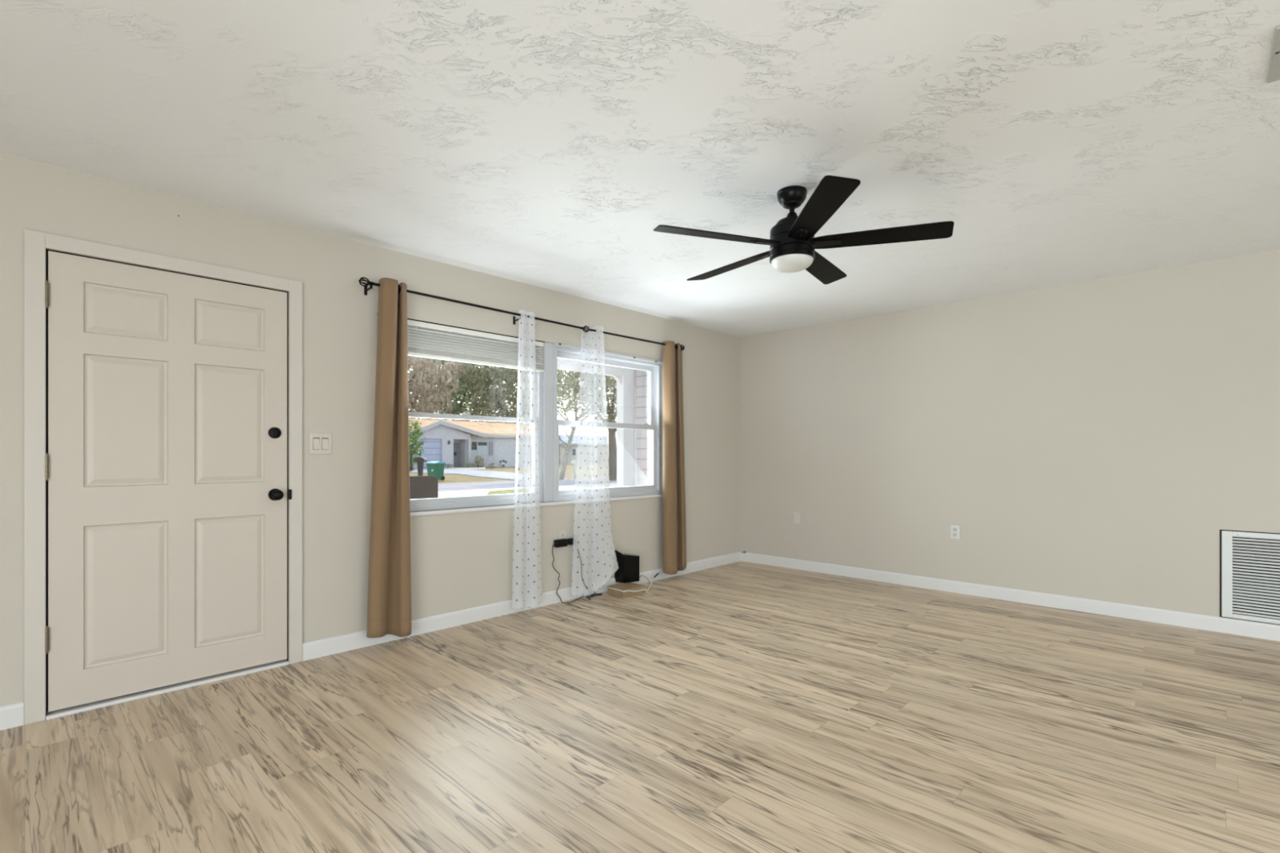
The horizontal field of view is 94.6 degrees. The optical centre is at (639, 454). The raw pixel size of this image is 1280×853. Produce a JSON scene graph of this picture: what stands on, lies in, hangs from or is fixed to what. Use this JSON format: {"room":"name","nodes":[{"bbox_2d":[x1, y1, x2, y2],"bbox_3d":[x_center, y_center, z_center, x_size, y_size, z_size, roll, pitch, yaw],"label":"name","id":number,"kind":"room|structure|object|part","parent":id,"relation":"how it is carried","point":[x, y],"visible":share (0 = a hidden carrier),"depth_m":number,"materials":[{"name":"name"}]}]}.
{"room":"empty living room","nodes":[
{"label":"empty living room","id":0,"kind":"room"},
{"bbox_2d":[0,151,740,724],"bbox_3d":[-1.887,-0.057,3.488,0.200,2.440,8.817,0,0,44],"label":"wall","id":1,"kind":"structure","parent":0,"point":[460,561],"depth_m":3.51,"materials":[{"name":"paint"}]},
{"bbox_2d":[24,229,302,724],"bbox_3d":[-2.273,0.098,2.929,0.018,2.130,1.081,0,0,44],"label":"trim","id":2,"kind":"structure","parent":1,"relation":"attached to","point":[36,242],"depth_m":2.58,"materials":[{"name":"beige wood"}]},
{"bbox_2d":[45,659,289,719],"bbox_3d":[-2.325,1.155,2.979,0.172,0.017,0.949,0,0,44],"label":"trim","id":3,"kind":"structure","parent":1,"relation":"attached to","point":[118,700],"depth_m":2.87,"materials":[{"name":"paint"}]},
{"bbox_2d":[44,250,292,711],"bbox_3d":[-2.266,0.120,2.927,0.110,2.026,0.966,0,0,44],"label":"door","id":4,"kind":"structure","parent":1,"relation":"in","point":[166,462],"depth_m":2.88,"materials":[{"name":"paint"}]},
{"bbox_3d":[-1.991,0.221,3.224,0.016,0.066,0.066,0,0,44],"label":"knob","id":5,"kind":"part","parent":4,"relation":"part of","materials":[{"name":"black metal"}]},
{"bbox_3d":[-1.966,0.221,3.201,0.056,0.057,0.057,0,0,44],"label":"knob","id":6,"kind":"part","parent":4,"relation":"part of","materials":[{"name":"black metal"}]},
{"bbox_3d":[-1.940,0.223,3.271,0.021,0.056,0.018,0,0,44],"label":"strike plate","id":7,"kind":"part","parent":4,"relation":"part of","materials":[{"name":"black metal"}]},
{"bbox_2d":[309,433,331,453],"bbox_3d":[-1.831,-0.060,3.390,0.016,0.118,0.117,0,0,44],"label":"light switch","id":8,"kind":"object","parent":1,"relation":"attached to","point":[319,443],"visible":1,"depth_m":3.39,"materials":[{"name":"plastic"}]},
{"bbox_2d":[377,313,545,511],"bbox_3d":[-1.220,-0.247,4.135,0.126,1.240,1.276,0,0,44],"label":"window","id":9,"kind":"structure","parent":1,"relation":"in","point":[458,502],"depth_m":4.19,"materials":[{"name":"plastic"}]},
{"bbox_3d":[-1.241,-0.537,4.155,0.028,0.591,1.210,0,0,44],"label":"sash","id":10,"kind":"part","parent":9,"relation":"part of","materials":[{"name":"plastic"}]},
{"bbox_3d":[-1.216,0.028,4.132,0.028,0.602,1.210,0,0,44],"label":"sash","id":11,"kind":"part","parent":9,"relation":"part of","materials":[{"name":"plastic"}]},
{"bbox_2d":[407,320,543,372],"bbox_3d":[-1.182,-0.746,4.099,0.028,0.226,1.252,0,0,44],"label":"mini blind","id":12,"kind":"object","parent":9,"relation":"attached to","point":[412,350],"visible":0.66,"depth_m":4.07,"materials":[{"name":"plastic"}]},
{"bbox_3d":[-1.172,-0.732,4.090,0.002,0.190,0.002,0,0,14],"label":"lift cord","id":13,"kind":"part","parent":12,"relation":"part of","materials":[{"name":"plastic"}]},
{"bbox_3d":[-1.182,-0.640,4.099,0.026,0.015,1.252,0,0,44],"label":"rail","id":14,"kind":"part","parent":12,"relation":"part of","materials":[{"name":"plastic"}]},
{"bbox_2d":[358,276,589,332],"bbox_3d":[-1.051,-0.999,4.132,0.113,0.092,1.790,0,0,44],"label":"curtain rod","id":15,"kind":"object","parent":1,"relation":"attached to","point":[362,279],"visible":1,"depth_m":3.95,"materials":[{"name":"black metal"}]},
{"bbox_2d":[366,277,411,638],"bbox_3d":[-1.514,0.033,3.592,0.120,2.170,0.291,0,0,44],"label":"curtain","id":16,"kind":"object","parent":15,"relation":"hanging from","point":[389,584],"visible":1,"depth_m":3.57,"materials":[{"name":"brown fabric"}]},
{"bbox_2d":[511,310,542,608],"bbox_3d":[-0.813,0.044,4.335,0.060,2.172,0.258,0,0,44],"label":"sheer curtain","id":17,"kind":"object","parent":15,"relation":"hanging from","point":[525,599],"visible":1,"depth_m":4.33,"materials":[{"name":"white fabric"}]},
{"bbox_2d":[302,551,741,661],"bbox_3d":[-0.402,1.114,4.881,0.013,0.098,4.324,0,0,44],"label":"baseboard","id":18,"kind":"structure","parent":1,"relation":"attached to","point":[348,642],"depth_m":4.04,"materials":[{"name":"paint"}]},
{"bbox_2d":[409,493,662,516],"bbox_3d":[-0.708,0.386,4.590,0.054,0.026,2.662,0,0,44],"label":"trim","id":19,"kind":"structure","parent":1,"relation":"attached to","point":[548,504],"depth_m":4.23,"materials":[{"name":"paint"}]},
{"bbox_2d":[542,342,553,502],"bbox_3d":[-0.757,-0.247,4.631,0.128,1.240,0.104,0,0,44],"label":"trim","id":20,"kind":"structure","parent":1,"relation":"attached to","point":[548,373],"depth_m":4.58,"materials":[{"name":"plastic"}]},
{"bbox_2d":[558,529,565,538],"bbox_3d":[-0.612,0.660,4.663,0.011,0.116,0.072,0,0,44],"label":"wall outlet","id":21,"kind":"object","parent":1,"relation":"attached to","point":[562,534],"visible":0.7,"depth_m":4.66,"materials":[{"name":"plastic"}]},
{"bbox_2d":[551,538,603,603],"bbox_3d":[-0.493,0.914,4.729,0.081,0.500,0.527,0,0,42],"label":"power adapter","id":22,"kind":"object","parent":21,"relation":"attached to","point":[558,543],"visible":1,"depth_m":4.60,"materials":[{"name":"black plastic"}]},
{"bbox_2d":[567,537,601,594],"bbox_3d":[-0.437,0.916,4.751,0.153,0.493,0.383,0,0,39],"label":"power adapter","id":23,"kind":"object","parent":21,"relation":"attached to","point":[570,541],"visible":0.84,"depth_m":4.67,"materials":[{"name":"black plastic"}]},
{"bbox_3d":[-0.427,0.933,4.773,0.099,0.460,0.326,0,0,24],"label":"cord","id":24,"kind":"part","parent":23,"relation":"part of","materials":[{"name":"black plastic"}]},
{"bbox_2d":[553,342,662,502],"bbox_3d":[-0.269,-0.249,5.116,0.140,1.244,1.272,0,0,44],"label":"window","id":25,"kind":"structure","parent":1,"relation":"in","point":[653,367],"depth_m":5.29,"materials":[{"name":"plastic"}]},
{"bbox_3d":[-0.298,-0.531,5.137,0.032,0.592,1.202,0,0,44],"label":"sash","id":26,"kind":"part","parent":25,"relation":"part of","materials":[{"name":"plastic"}]},
{"bbox_3d":[-0.270,0.030,5.110,0.035,0.606,1.202,0,0,44],"label":"sash","id":27,"kind":"part","parent":25,"relation":"part of","materials":[{"name":"plastic"}]},
{"bbox_3d":[-0.298,-0.527,5.137,0.004,0.520,1.142,0,0,44],"label":"glass pane","id":28,"kind":"part","parent":25,"relation":"part of","materials":[{"name":"white"}]},
{"bbox_2d":[589,328,684,351],"bbox_3d":[-0.017,-0.994,5.210,0.113,0.083,1.198,0,0,44],"label":"curtain rod","id":29,"kind":"object","parent":1,"relation":"attached to","point":[591,330],"visible":0.71,"depth_m":5.14,"materials":[{"name":"black metal"}]},
{"bbox_2d":[571,324,618,595],"bbox_3d":[-0.362,0.043,4.799,0.449,2.170,0.105,0,0,-38],"label":"sheer curtain","id":30,"kind":"object","parent":29,"relation":"hanging from","point":[586,543],"visible":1,"depth_m":4.80,"materials":[{"name":"white fabric"}]},
{"bbox_2d":[662,341,686,574],"bbox_3d":[0.347,0.035,5.527,0.120,2.143,0.372,0,0,44],"label":"curtain","id":31,"kind":"object","parent":29,"relation":"hanging from","point":[674,535],"visible":1,"depth_m":5.43,"materials":[{"name":"brown fabric"}]},
{"bbox_2d":[660,553,738,573],"bbox_3d":[0.629,1.108,5.941,0.004,0.059,1.260,0,0,44],"label":"cable","id":32,"kind":"object","parent":1,"relation":"attached to","point":[738,553],"visible":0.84,"depth_m":5.95,"materials":[{"name":"white plastic"}]},
{"bbox_2d":[0,0,1279,337],"bbox_3d":[1.386,-1.377,0.344,9.277,0.200,8.817,0,0,44],"label":"ceiling","id":33,"kind":"structure","parent":0,"point":[544,144],"depth_m":2.31,"materials":[{"name":"white paint"}]},
{"bbox_2d":[653,175,954,284],"bbox_3d":[0.735,-1.084,2.916,1.360,0.386,1.355,0,0,44],"label":"ceiling fan","id":34,"kind":"object","parent":33,"relation":"hanging from","point":[792,242],"visible":1,"depth_m":2.78,"materials":[{"name":"black metal"}]},
{"bbox_3d":[0.357,-1.016,2.749,0.614,0.006,0.138,0,11,-19],"label":"blade","id":35,"kind":"part","parent":34,"relation":"part of","materials":[{"name":"black wood"}]},
{"bbox_3d":[0.499,-1.016,3.204,0.138,0.006,0.614,-14,8,-36],"label":"blade","id":36,"kind":"part","parent":34,"relation":"part of","materials":[{"name":"black wood"}]},
{"bbox_3d":[0.746,-1.016,2.474,0.138,0.006,0.614,11,0,-1],"label":"blade","id":37,"kind":"part","parent":34,"relation":"part of","materials":[{"name":"black wood"}]},
{"bbox_3d":[0.975,-1.016,3.210,0.138,0.006,0.614,-13,-8,35],"label":"blade","id":38,"kind":"part","parent":34,"relation":"part of","materials":[{"name":"black wood"}]},
{"bbox_3d":[1.127,-1.016,2.759,0.614,0.006,0.138,0,-11,17],"label":"blade","id":39,"kind":"part","parent":34,"relation":"part of","materials":[{"name":"black wood"}]},
{"bbox_2d":[1266,25,1279,83],"bbox_3d":[2.154,-1.270,1.762,0.373,0.014,0.356,0,0,44],"label":"ceiling vent","id":40,"kind":"object","parent":33,"relation":"in","point":[1273,74],"visible":1,"depth_m":1.90,"materials":[{"name":"metal"}]},
{"bbox_2d":[0,560,1279,852],"bbox_3d":[1.386,1.238,0.344,9.277,0.150,8.817,0,0,44],"label":"floor","id":41,"kind":"structure","parent":0,"point":[741,706],"depth_m":2.40,"materials":[{"name":"laminate"}]},
{"bbox_2d":[586,591,601,599],"bbox_3d":[-0.368,1.146,4.804,0.157,0.032,0.158,0,0,-30],"label":"cable bundle","id":42,"kind":"object","parent":41,"relation":"on","point":[593,592],"visible":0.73,"depth_m":4.82,"materials":[{"name":"black plastic"}]},
{"bbox_2d":[607,582,644,597],"bbox_3d":[-0.113,1.131,4.928,0.245,0.065,0.200,0,0,-44],"label":"cardboard box","id":43,"kind":"object","parent":41,"relation":"on","point":[624,586],"visible":0.98,"depth_m":4.87,"materials":[{"name":"brown cardboard"}]},
{"bbox_2d":[614,549,639,582],"bbox_3d":[-0.109,0.959,5.067,0.218,0.279,0.091,0,0,-6],"label":"modem","id":44,"kind":"object","parent":43,"relation":"on","point":[628,571],"visible":0.96,"depth_m":5.05,"materials":[{"name":"plastic"}]},
{"bbox_3d":[-0.180,0.959,5.062,0.108,0.279,0.025,0,0,34],"label":"panel","id":45,"kind":"part","parent":44,"relation":"part of","materials":[{"name":"black plastic"}]},
{"bbox_3d":[-0.072,0.972,5.073,0.164,0.252,0.026,0,0,-29],"label":"panel","id":46,"kind":"part","parent":44,"relation":"part of","materials":[{"name":"black plastic"}]},
{"bbox_2d":[608,573,658,591],"bbox_3d":[0.040,1.110,5.065,0.249,0.046,0.707,0,0,39],"label":"cable","id":47,"kind":"object","parent":41,"relation":"on","point":[657,573],"visible":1,"depth_m":4.88,"materials":[{"name":"white plastic"}]},
{"bbox_2d":[636,369,647,485],"bbox_3d":[0.584,-0.015,7.337,1.560,2.555,0.200,0,0,44],"label":"wall","id":48,"kind":"structure","parent":0,"point":[642,375],"depth_m":7.73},
{"bbox_2d":[633,368,636,485],"bbox_3d":[-0.084,-0.012,7.839,0.080,2.550,0.048,0,0,44],"label":"downspout","id":49,"kind":"object","parent":48,"relation":"attached to","point":[634,370],"visible":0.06,"depth_m":7.81,"materials":[{"name":"white metal"}]},
{"bbox_2d":[740,248,1279,617],"bbox_3d":[4.442,-0.057,3.383,9.077,2.440,0.200,0,0,44],"label":"wall","id":50,"kind":"structure","parent":0,"point":[1095,439],"depth_m":4.57,"materials":[{"name":"paint"}]},
{"bbox_2d":[793,512,799,524],"bbox_3d":[1.589,0.648,5.978,0.072,0.116,0.008,0,0,44],"label":"wall outlet","id":51,"kind":"object","parent":50,"relation":"attached to","point":[796,515],"visible":1,"depth_m":5.97,"materials":[{"name":"plastic"}]},
{"bbox_2d":[950,524,959,539],"bbox_3d":[2.646,0.656,4.962,0.072,0.116,0.011,0,0,44],"label":"wall outlet","id":52,"kind":"object","parent":50,"relation":"attached to","point":[954,530],"visible":1,"depth_m":4.96,"materials":[{"name":"plastic"}]},
{"bbox_2d":[740,551,1279,640],"bbox_3d":[4.297,1.114,3.375,8.877,0.098,0.013,0,0,44],"label":"baseboard","id":53,"kind":"structure","parent":50,"relation":"attached to","point":[1211,623],"depth_m":4.51,"materials":[{"name":"paint"}]},
{"bbox_2d":[1219,529,1279,625],"bbox_3d":[4.032,0.779,3.629,0.673,0.572,0.014,0,0,44],"label":"air vent","id":54,"kind":"object","parent":50,"relation":"in","point":[1250,561],"visible":1,"depth_m":3.77,"materials":[{"name":"metal"}]},
{"label":"outside","id":55,"kind":"structure","parent":0,"visible":0},
{"bbox_2d":[410,467,528,480],"bbox_3d":[-11.632,1.316,40.795,20.244,0.393,5.908,0,0,44],"label":"driveway","id":56,"kind":"structure","parent":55,"point":[481,473],"depth_m":39.95,"materials":[{"name":"white concrete"}]},
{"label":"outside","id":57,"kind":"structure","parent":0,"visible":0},
{"bbox_2d":[487,488,528,494],"bbox_3d":[-4.770,1.483,21.341,1.536,0.080,8.008,0,0,-11],"label":"grass","id":58,"kind":"structure","parent":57,"point":[510,491],"depth_m":22.61,"materials":[{"name":"green plant"}]},
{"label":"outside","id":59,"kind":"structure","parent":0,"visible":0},
{"bbox_2d":[409,457,608,483],"bbox_3d":[-3.412,1.333,100.321,136.113,0.300,260.000,0,0,44],"label":"lawn","id":60,"kind":"structure","parent":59,"point":[569,473],"depth_m":37.76,"materials":[{"name":"plant"}]},
{"bbox_2d":[408,419,426,471],"bbox_3d":[-17.045,-0.674,43.777,2.216,3.800,2.016,0,0,-32],"label":"bush","id":61,"kind":"object","parent":60,"relation":"on","point":[417,432],"visible":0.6,"depth_m":43.79,"materials":[{"name":"green plant"}]},
{"bbox_3d":[-16.677,-0.052,44.050,1.943,2.556,0.900,0,0,32],"label":"stem","id":62,"kind":"part","parent":61,"relation":"part of","materials":[{"name":"green plant"}]},
{"bbox_2d":[413,457,426,475],"bbox_3d":[-12.649,0.773,34.066,0.607,1.223,0.500,0,0,0],"label":"mailbox","id":63,"kind":"object","parent":60,"relation":"on","point":[420,460],"visible":0.9,"depth_m":34.01,"materials":[{"name":"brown metal"}]},
{"bbox_3d":[-12.664,0.923,34.066,0.358,0.923,0.120,0,0,0],"label":"post","id":64,"kind":"part","parent":63,"relation":"part of","materials":[{"name":"grey metal"}]},
{"bbox_2d":[425,461,446,480],"bbox_3d":[-11.006,0.905,31.923,0.718,1.048,0.852,0,0,29],"label":"trash bin","id":65,"kind":"object","parent":60,"relation":"on","point":[436,468],"visible":0.86,"depth_m":31.68,"materials":[{"name":"green plastic"}]},
{"bbox_3d":[-11.030,0.448,31.878,0.718,0.135,0.751,0,0,29],"label":"lid","id":66,"kind":"part","parent":65,"relation":"part of","materials":[{"name":"teal plastic"}]},
{"bbox_2d":[408,355,469,419],"bbox_3d":[-27.707,-6.205,60.296,20.480,15.268,9.946,0,0,-24],"label":"tree","id":67,"kind":"object","parent":60,"relation":"on","point":[418,385],"visible":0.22,"depth_m":61.87,"materials":[{"name":"brown plant"}]},
{"bbox_2d":[408,356,502,422],"bbox_3d":[-22.354,-7.062,72.732,9.453,16.494,13.161,0,0,44],"label":"tree","id":68,"kind":"object","parent":60,"relation":"on","point":[458,408],"visible":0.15,"depth_m":70.14,"materials":[{"name":"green plant"}]},
{"bbox_2d":[464,462,473,467],"bbox_3d":[-14.464,0.943,50.065,0.675,0.488,0.899,0,0,44],"label":"plant","id":69,"kind":"object","parent":60,"relation":"on","point":[469,465],"visible":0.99,"depth_m":49.92,"materials":[{"name":"green plant"}]},
{"bbox_2d":[408,418,531,468],"bbox_3d":[-20.525,-1.024,53.739,12.750,4.425,23.816,0,0,44],"label":"house","id":70,"kind":"structure","parent":60,"relation":"on","point":[457,443],"depth_m":51.65,"materials":[{"name":"paint"}]},
{"bbox_3d":[-17.358,-0.075,48.671,0.100,2.476,2.109,0,0,44],"label":"garage door","id":71,"kind":"part","parent":70,"relation":"part of","materials":[{"name":"white metal"}]},
{"bbox_3d":[-16.138,0.088,51.298,0.080,2.150,1.100,0,0,44],"label":"door","id":72,"kind":"part","parent":70,"relation":"part of","materials":[{"name":"grey wood"}]},
{"bbox_3d":[-14.316,-0.723,52.286,0.030,0.700,1.744,0,0,44],"label":"pane","id":73,"kind":"part","parent":70,"relation":"part of","materials":[{"name":"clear glass"}]},
{"bbox_2d":[488,441,493,455],"bbox_3d":[-13.437,-0.509,53.245,0.060,1.228,0.411,0,0,44],"label":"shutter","id":74,"kind":"object","parent":70,"relation":"hanging from","point":[491,443],"depth_m":53.21,"materials":[{"name":"grey wood"}]},
{"bbox_2d":[473,455,484,467],"bbox_3d":[-13.855,0.660,50.705,1.007,1.114,1.078,0,0,44],"label":"shrub","id":75,"kind":"object","parent":60,"relation":"on","point":[477,460],"visible":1,"depth_m":50.67,"materials":[{"name":"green plant"}]},
{"bbox_2d":[487,462,502,467],"bbox_3d":[-12.705,0.955,51.861,0.656,0.497,1.512,0,0,44],"label":"plant","id":76,"kind":"object","parent":60,"relation":"on","point":[495,463],"visible":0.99,"depth_m":51.80,"materials":[{"name":"green plant"}]},
{"bbox_2d":[455,361,562,426],"bbox_3d":[-15.124,-6.548,70.860,8.288,15.511,14.742,0,0,44],"label":"tree","id":77,"kind":"object","parent":60,"relation":"on","point":[495,375],"visible":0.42,"depth_m":67.45,"materials":[{"name":"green plant"}]},
{"bbox_2d":[530,434,600,464],"bbox_3d":[-7.852,-0.519,71.233,7.000,3.564,10.307,0,0,44],"label":"house","id":78,"kind":"structure","parent":60,"relation":"on","point":[573,449],"depth_m":67.17,"materials":[{"name":"beige paint"}]},
{"bbox_3d":[-7.503,-0.229,67.164,0.040,0.712,0.466,0,0,44],"label":"pane","id":79,"kind":"part","parent":78,"relation":"part of","materials":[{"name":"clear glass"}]},
{"bbox_2d":[570,459,578,477],"bbox_3d":[-4.017,0.903,36.532,0.475,1.113,0.500,0,0,0],"label":"mailbox","id":80,"kind":"object","parent":60,"relation":"on","point":[574,461],"visible":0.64,"depth_m":36.48,"materials":[{"name":"white"}]},
{"bbox_3d":[-4.032,1.027,36.532,0.148,0.866,0.120,0,0,0],"label":"post","id":81,"kind":"part","parent":80,"relation":"part of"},
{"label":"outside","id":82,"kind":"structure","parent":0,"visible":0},
{"bbox_2d":[444,467,485,470],"bbox_3d":[-14.367,1.196,48.375,3.333,0.152,3.982,0,0,-15],"label":"path","id":83,"kind":"structure","parent":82,"point":[471,468],"depth_m":48.32,"materials":[{"name":"concrete"}]},
{"bbox_2d":[444,463,453,467],"bbox_3d":[-15.792,0.954,48.659,0.866,0.467,0.673,0,0,-32],"label":"plant","id":84,"kind":"object","parent":83,"relation":"on","point":[448,464],"visible":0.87,"depth_m":48.68,"materials":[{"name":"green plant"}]},
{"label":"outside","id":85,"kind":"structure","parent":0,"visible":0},
{"bbox_2d":[438,477,616,491],"bbox_3d":[30.766,1.503,67.503,6.009,0.080,260.000,0,0,44],"label":"road","id":86,"kind":"structure","parent":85,"point":[501,484],"depth_m":27.72,"materials":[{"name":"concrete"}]},
{"bbox_2d":[522,368,616,479],"bbox_3d":[-3.592,-2.877,35.358,4.464,8.777,8.018,0,0,34],"label":"tree","id":87,"kind":"object","parent":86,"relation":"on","point":[570,382],"visible":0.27,"depth_m":34.54,"materials":[{"name":"green plant"}]},
{"bbox_2d":[571,371,616,479],"bbox_3d":[-1.661,-2.813,33.300,4.746,8.600,4.936,0,0,44],"label":"tree","id":88,"kind":"object","parent":86,"relation":"on","point":[611,414],"visible":0.2,"depth_m":32.97,"materials":[{"name":"brown plant"}]},
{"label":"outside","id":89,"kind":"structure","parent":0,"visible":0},
{"bbox_2d":[438,482,616,497],"bbox_3d":[0.479,1.496,20.335,15.676,0.085,90.000,0,0,44],"label":"walkway","id":90,"kind":"structure","parent":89,"point":[483,491],"depth_m":22.77,"materials":[{"name":"concrete"}]},
{"bbox_3d":[-1.598,-0.057,-2.764,8.877,2.440,0.200,0,0,44],"label":"wall","id":91,"kind":"structure","parent":0,"visible":0},
{"bbox_2d":[0,701,23,730],"bbox_3d":[-3.688,1.114,1.459,0.013,0.098,2.997,0,0,44],"label":"baseboard","id":92,"kind":"structure","parent":91,"relation":"attached to","point":[11,715],"depth_m":2.51,"materials":[{"name":"paint"}]},
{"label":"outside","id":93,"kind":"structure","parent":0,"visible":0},
{"bbox_3d":[-2.434,1.333,4.416,1.872,0.140,9.400,0,0,44],"label":"floor","id":94,"kind":"structure","parent":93,"visible":0},
{"bbox_2d":[409,475,438,499],"bbox_3d":[-1.972,0.719,4.840,0.490,1.089,0.437,0,0,44],"label":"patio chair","id":95,"kind":"object","parent":94,"relation":"on","point":[420,486],"visible":0.06,"depth_m":4.73,"materials":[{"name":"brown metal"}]},
{"bbox_2d":[610,375,635,487],"bbox_3d":[-0.245,0.127,7.686,0.160,2.272,0.364,0,0,44],"label":"porch post","id":96,"kind":"object","parent":94,"relation":"on","point":[624,387],"visible":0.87,"depth_m":7.68,"materials":[{"name":"white wood"}]},
{"bbox_2d":[557,358,633,377],"bbox_3d":[-3.086,-1.152,4.727,0.120,0.290,8.545,0,0,44],"label":"beam","id":97,"kind":"structure","parent":96,"relation":"on","point":[562,364],"depth_m":7.32,"materials":[{"name":"white wood"}]}
]}

